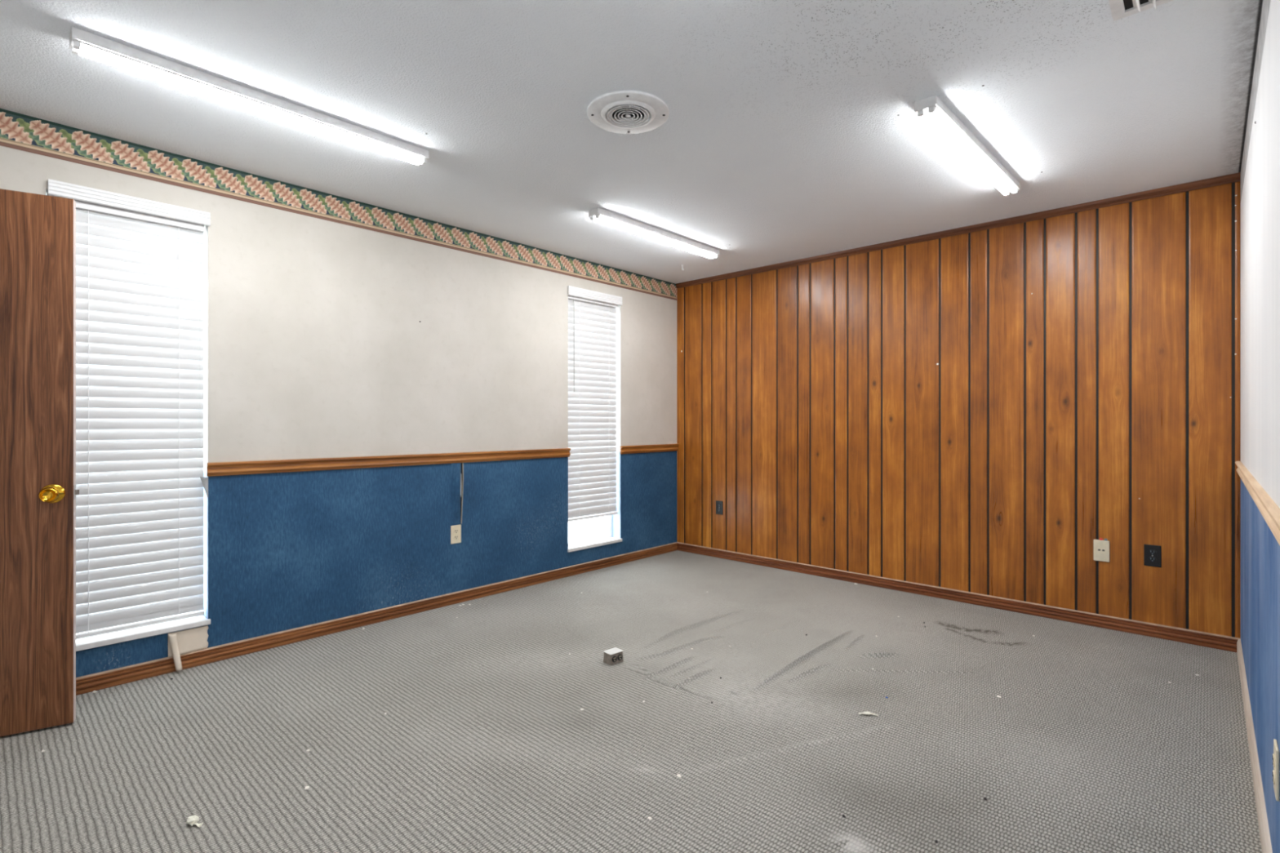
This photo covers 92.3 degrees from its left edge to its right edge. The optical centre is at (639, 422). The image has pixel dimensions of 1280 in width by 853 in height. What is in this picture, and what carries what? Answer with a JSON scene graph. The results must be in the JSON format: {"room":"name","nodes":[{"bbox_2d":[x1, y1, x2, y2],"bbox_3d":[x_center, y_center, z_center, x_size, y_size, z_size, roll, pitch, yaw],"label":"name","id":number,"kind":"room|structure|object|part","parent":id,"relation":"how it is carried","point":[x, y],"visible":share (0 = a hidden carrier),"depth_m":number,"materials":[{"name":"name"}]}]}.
{"room":"empty office room","nodes":[
{"label":"empty office room","id":0,"kind":"room"},
{"bbox_2d":[0,108,676,677],"bbox_3d":[-1.354,-0.047,3.888,0.172,2.440,4.871,0,0,43],"label":"wall","id":1,"kind":"structure","parent":0,"point":[334,326],"depth_m":3.59,"materials":[{"name":"beige paint"}]},
{"bbox_2d":[46,178,210,639],"bbox_3d":[-2.310,-0.039,2.804,0.082,1.956,0.569,0,0,43],"label":"window blind","id":2,"kind":"object","parent":1,"relation":"attached to","point":[140,281],"visible":0.67,"depth_m":2.82,"materials":[{"name":"white plastic"}]},
{"bbox_3d":[-2.412,-0.005,2.687,0.002,1.853,0.003,0,0,43],"label":"ladder cord","id":3,"kind":"part","parent":2,"relation":"part of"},
{"bbox_3d":[-2.326,0.929,2.806,0.048,0.020,0.551,0,0,43],"label":"rail","id":4,"kind":"part","parent":2,"relation":"part of","materials":[{"name":"white plastic"}]},
{"bbox_3d":[-2.193,-0.005,2.924,0.002,1.853,0.003,0,0,43],"label":"ladder cord","id":5,"kind":"part","parent":2,"relation":"part of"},
{"bbox_2d":[75,614,210,651],"bbox_3d":[-2.340,0.004,2.824,0.144,1.961,0.586,0,0,43],"label":"window","id":6,"kind":"structure","parent":1,"relation":"in","point":[109,638],"depth_m":2.81,"materials":[{"name":"wood"}]},
{"bbox_2d":[168,625,208,671],"bbox_3d":[-2.138,1.075,2.918,0.055,0.169,0.160,0,0,43],"label":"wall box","id":7,"kind":"object","parent":1,"relation":"attached to","point":[180,642],"visible":1,"depth_m":2.92,"materials":[{"name":"beige plastic"}]},
{"bbox_2d":[75,542,677,695],"bbox_3d":[-1.312,1.137,3.841,0.017,0.073,4.859,0,0,43],"label":"baseboard","id":8,"kind":"structure","parent":1,"relation":"attached to","point":[119,676],"depth_m":3.39,"materials":[{"name":"brown wood"}]},
{"bbox_2d":[206,448,570,476],"bbox_3d":[-1.317,0.232,3.829,0.025,0.067,2.306,0,0,43],"label":"trim","id":9,"kind":"structure","parent":1,"relation":"attached to","point":[237,468],"depth_m":3.55,"materials":[{"name":"brown wood"}]},
{"bbox_2d":[450,524,461,543],"bbox_3d":[-1.191,0.726,3.977,0.009,0.117,0.073,0,0,43],"label":"wall outlet","id":10,"kind":"object","parent":1,"relation":"attached to","point":[455,531],"visible":1,"depth_m":3.98,"materials":[{"name":"beige plastic"}]},
{"bbox_2d":[567,515,622,552],"bbox_3d":[-0.396,-0.004,4.926,0.144,1.986,0.584,0,0,43],"label":"window","id":11,"kind":"structure","parent":1,"relation":"in","point":[606,540],"depth_m":4.96,"materials":[{"name":"wood"}]},
{"bbox_3d":[-0.437,-0.009,4.964,0.033,1.976,0.566,0,0,43],"label":"frame","id":12,"kind":"part","parent":11,"relation":"part of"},
{"bbox_3d":[-0.384,0.977,4.914,0.110,0.025,0.584,0,0,43],"label":"sill","id":13,"kind":"part","parent":11,"relation":"part of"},
{"bbox_2d":[568,285,622,521],"bbox_3d":[-0.372,-0.136,4.900,0.082,1.798,0.578,0,0,43],"label":"window blind","id":14,"kind":"object","parent":1,"relation":"attached to","point":[592,316],"visible":0.94,"depth_m":4.89,"materials":[{"name":"white plastic"}]},
{"bbox_3d":[-0.385,0.753,4.906,0.048,0.020,0.542,0,0,43],"label":"rail","id":15,"kind":"part","parent":14,"relation":"part of","materials":[{"name":"white plastic"}]},
{"bbox_2d":[620,444,679,453],"bbox_3d":[0.097,0.232,5.359,0.025,0.067,0.741,0,0,43],"label":"trim","id":16,"kind":"structure","parent":1,"relation":"attached to","point":[659,447],"depth_m":5.33,"materials":[{"name":"brown wood"}]},
{"bbox_2d":[0,550,1262,852],"bbox_3d":[0.044,1.161,2.595,3.700,0.029,4.871,0,0,43],"label":"floor","id":17,"kind":"structure","parent":0,"point":[484,742],"depth_m":2.27,"materials":[{"name":"grey carpet"}]},
{"bbox_2d":[185,815,203,826],"bbox_3d":[-1.298,1.163,1.790,0.050,0.025,0.033,0,0,20],"label":"crumpled paper","id":18,"kind":"object","parent":17,"relation":"on","point":[193,820],"visible":1,"depth_m":1.79,"materials":[{"name":"white paper"}]},
{"bbox_2d":[603,647,623,665],"bbox_3d":[-0.130,1.147,3.007,0.080,0.054,0.063,0,0,-42],"label":"outlet box","id":19,"kind":"object","parent":17,"relation":"on","point":[614,655],"visible":1,"depth_m":2.99,"materials":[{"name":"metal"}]},
{"bbox_3d":[-0.131,1.122,3.008,0.080,0.004,0.060,0,0,-42],"label":"lid","id":20,"kind":"part","parent":19,"relation":"part of","materials":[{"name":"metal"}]},
{"bbox_2d":[612,656,617,662],"bbox_3d":[-0.124,1.147,2.974,0.029,0.029,0.005,0,0,-42],"label":"receptacle","id":21,"kind":"object","parent":19,"relation":"attached to","point":[614,658],"depth_m":2.97,"materials":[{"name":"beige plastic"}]},
{"bbox_2d":[617,653,622,660],"bbox_3d":[-0.098,1.147,2.998,0.029,0.029,0.005,0,0,-42],"label":"receptacle","id":22,"kind":"object","parent":19,"relation":"attached to","point":[620,655],"depth_m":3.00,"materials":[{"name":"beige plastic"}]},
{"bbox_2d":[858,711,878,715],"bbox_3d":[0.915,1.168,2.458,0.076,0.010,0.021,0,0,11],"label":"paper scrap","id":23,"kind":"object","parent":17,"relation":"on","point":[863,713],"visible":1,"depth_m":2.46,"materials":[{"name":"white paper"}]},
{"bbox_2d":[0,0,1262,283],"bbox_3d":[0.030,-1.306,2.608,3.940,0.081,5.071,0,0,43],"label":"ceiling","id":24,"kind":"structure","parent":0,"point":[792,131],"depth_m":2.40,"materials":[{"name":"white paint"}]},
{"bbox_2d":[69,26,428,166],"bbox_3d":[-1.430,-1.238,2.443,0.081,0.057,1.226,0,0,43],"label":"fluorescent light","id":25,"kind":"object","parent":24,"relation":"attached to","point":[83,43],"visible":1,"depth_m":2.30,"materials":[{"name":"white plastic"}]},
{"bbox_2d":[586,90,669,133],"bbox_3d":[-0.048,-1.257,2.512,0.334,0.018,0.334,0,0,43],"label":"ceiling vent","id":26,"kind":"object","parent":24,"relation":"in","point":[622,112],"visible":1,"depth_m":2.49,"materials":[{"name":"white metal"}]},
{"bbox_2d":[607,105,648,126],"bbox_3d":[-0.048,-1.255,2.512,0.180,0.012,0.173,0,0,43],"label":"grille","id":27,"kind":"object","parent":26,"relation":"attached to","point":[617,115],"depth_m":2.51,"materials":[{"name":"white metal"}]},
{"bbox_2d":[588,207,719,258],"bbox_3d":[0.139,-1.238,4.101,0.081,0.057,1.226,0,0,43],"label":"fluorescent light","id":28,"kind":"object","parent":24,"relation":"attached to","point":[598,215],"visible":1,"depth_m":3.99,"materials":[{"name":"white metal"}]},
{"bbox_2d":[914,94,1019,195],"bbox_3d":[1.547,-1.238,2.840,0.081,0.057,1.226,0,0,45],"label":"fluorescent light","id":29,"kind":"object","parent":24,"relation":"attached to","point":[931,109],"visible":1,"depth_m":2.69,"materials":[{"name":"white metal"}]},
{"bbox_2d":[1108,0,1173,21],"bbox_3d":[1.496,-1.256,1.733,0.281,0.020,0.275,0,0,43],"label":"ceiling vent","id":30,"kind":"object","parent":24,"relation":"in","point":[1120,9],"visible":1,"depth_m":1.86,"materials":[{"name":"white metal"}]},
{"bbox_2d":[676,173,1240,638],"bbox_3d":[1.731,-0.047,4.419,3.900,2.440,0.102,0,0,43],"label":"wall","id":31,"kind":"structure","parent":0,"point":[973,411],"depth_m":3.89,"materials":[{"name":"brown wood"}]},
{"bbox_2d":[715,500,723,515],"bbox_3d":[0.686,0.740,5.312,0.073,0.117,0.009,0,0,43],"label":"wall outlet","id":32,"kind":"object","parent":31,"relation":"attached to","point":[719,504],"visible":1,"depth_m":5.31,"materials":[{"name":"black plastic"}]},
{"bbox_2d":[675,172,1239,288],"bbox_3d":[1.692,-1.245,4.376,3.697,0.042,0.018,0,0,43],"label":"trim","id":33,"kind":"structure","parent":31,"relation":"attached to","point":[1232,178],"depth_m":3.85,"materials":[{"name":"brown wood"}]},
{"bbox_2d":[676,542,1240,652],"bbox_3d":[1.692,1.137,4.377,3.700,0.073,0.017,0,0,43],"label":"baseboard","id":34,"kind":"structure","parent":31,"relation":"attached to","point":[1224,642],"depth_m":3.87,"materials":[{"name":"brown wood"}]},
{"bbox_2d":[1093,537,1109,562],"bbox_3d":[2.635,0.729,3.508,0.074,0.131,0.012,0,0,43],"label":"jack plate","id":35,"kind":"object","parent":31,"relation":"attached to","point":[1100,547],"visible":1,"depth_m":3.50,"materials":[{"name":"beige plastic"}]},
{"bbox_2d":[1143,544,1161,567],"bbox_3d":[2.800,0.730,3.357,0.073,0.117,0.009,0,0,43],"label":"wall outlet","id":36,"kind":"object","parent":31,"relation":"attached to","point":[1152,553],"visible":1,"depth_m":3.35,"materials":[{"name":"black plastic"}]},
{"bbox_2d":[1148,549,1156,555],"bbox_3d":[2.799,0.711,3.356,0.033,0.025,0.004,0,0,43],"label":"receptacle","id":37,"kind":"object","parent":36,"relation":"attached to","point":[1151,552],"depth_m":3.35,"materials":[{"name":"grey plastic"}]},
{"bbox_2d":[1148,556,1156,561],"bbox_3d":[2.799,0.750,3.356,0.033,0.025,0.004,0,0,43],"label":"receptacle","id":38,"kind":"object","parent":36,"relation":"attached to","point":[1150,558],"depth_m":3.35,"materials":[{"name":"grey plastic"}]},
{"bbox_2d":[1240,0,1279,852],"bbox_3d":[1.438,-0.047,1.306,0.103,2.440,4.871,0,0,43],"label":"wall","id":39,"kind":"structure","parent":0,"point":[1260,162],"depth_m":1.92,"materials":[{"name":"white paint"}]},
{"bbox_2d":[1236,639,1272,852],"bbox_3d":[1.392,1.136,1.338,0.014,0.074,4.855,0,0,43],"label":"baseboard","id":40,"kind":"structure","parent":39,"relation":"attached to","point":[1266,846],"depth_m":2.00,"materials":[{"name":"beige wood"}]},
{"bbox_2d":[1235,461,1279,545],"bbox_3d":[1.395,0.232,1.345,0.020,0.067,4.870,0,0,43],"label":"trim","id":41,"kind":"structure","parent":39,"relation":"attached to","point":[1269,510],"depth_m":1.66,"materials":[{"name":"brown wood"}]},
{"bbox_2d":[1272,738,1279,801],"bbox_3d":[1.494,0.816,1.445,0.009,0.117,0.073,0,0,43],"label":"wall outlet","id":42,"kind":"object","parent":39,"relation":"attached to","point":[1276,751],"visible":1,"depth_m":1.43,"materials":[{"name":"beige plastic"}]},
{"bbox_2d":[1272,753,1275,767],"bbox_3d":[1.492,0.797,1.446,0.004,0.025,0.033,0,0,43],"label":"receptacle","id":43,"kind":"object","parent":42,"relation":"attached to","point":[1273,754],"depth_m":1.44,"materials":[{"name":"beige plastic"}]},
{"bbox_2d":[1272,769,1275,784],"bbox_3d":[1.492,0.836,1.446,0.004,0.025,0.033,0,0,43],"label":"receptacle","id":44,"kind":"object","parent":42,"relation":"attached to","point":[1273,771],"depth_m":1.44,"materials":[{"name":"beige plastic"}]},
{"bbox_3d":[-1.643,-0.047,0.770,3.700,2.440,0.100,0,0,43],"label":"wall","id":45,"kind":"structure","parent":0,"visible":0},
{"bbox_2d":[0,188,79,736],"bbox_3d":[-2.504,0.150,2.169,0.774,2.026,0.098,0,0,-32],"label":"door","id":46,"kind":"structure","parent":45,"relation":"in","point":[38,491],"depth_m":2.32,"materials":[{"name":"brown wood"}]},
{"bbox_3d":[-2.227,0.273,2.320,0.072,0.072,0.062,0,0,-32],"label":"knob","id":47,"kind":"part","parent":46,"relation":"part of","materials":[{"name":"gold metal"}]},
{"bbox_3d":[-2.200,0.273,2.393,0.002,0.056,0.027,0,0,-32],"label":"latch plate","id":48,"kind":"part","parent":46,"relation":"part of","materials":[{"name":"silver metal"}]},
{"label":"outside","id":49,"kind":"structure","parent":0,"visible":0},
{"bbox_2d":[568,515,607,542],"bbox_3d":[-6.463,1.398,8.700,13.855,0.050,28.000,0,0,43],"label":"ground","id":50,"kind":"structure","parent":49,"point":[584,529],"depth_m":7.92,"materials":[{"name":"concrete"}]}
]}

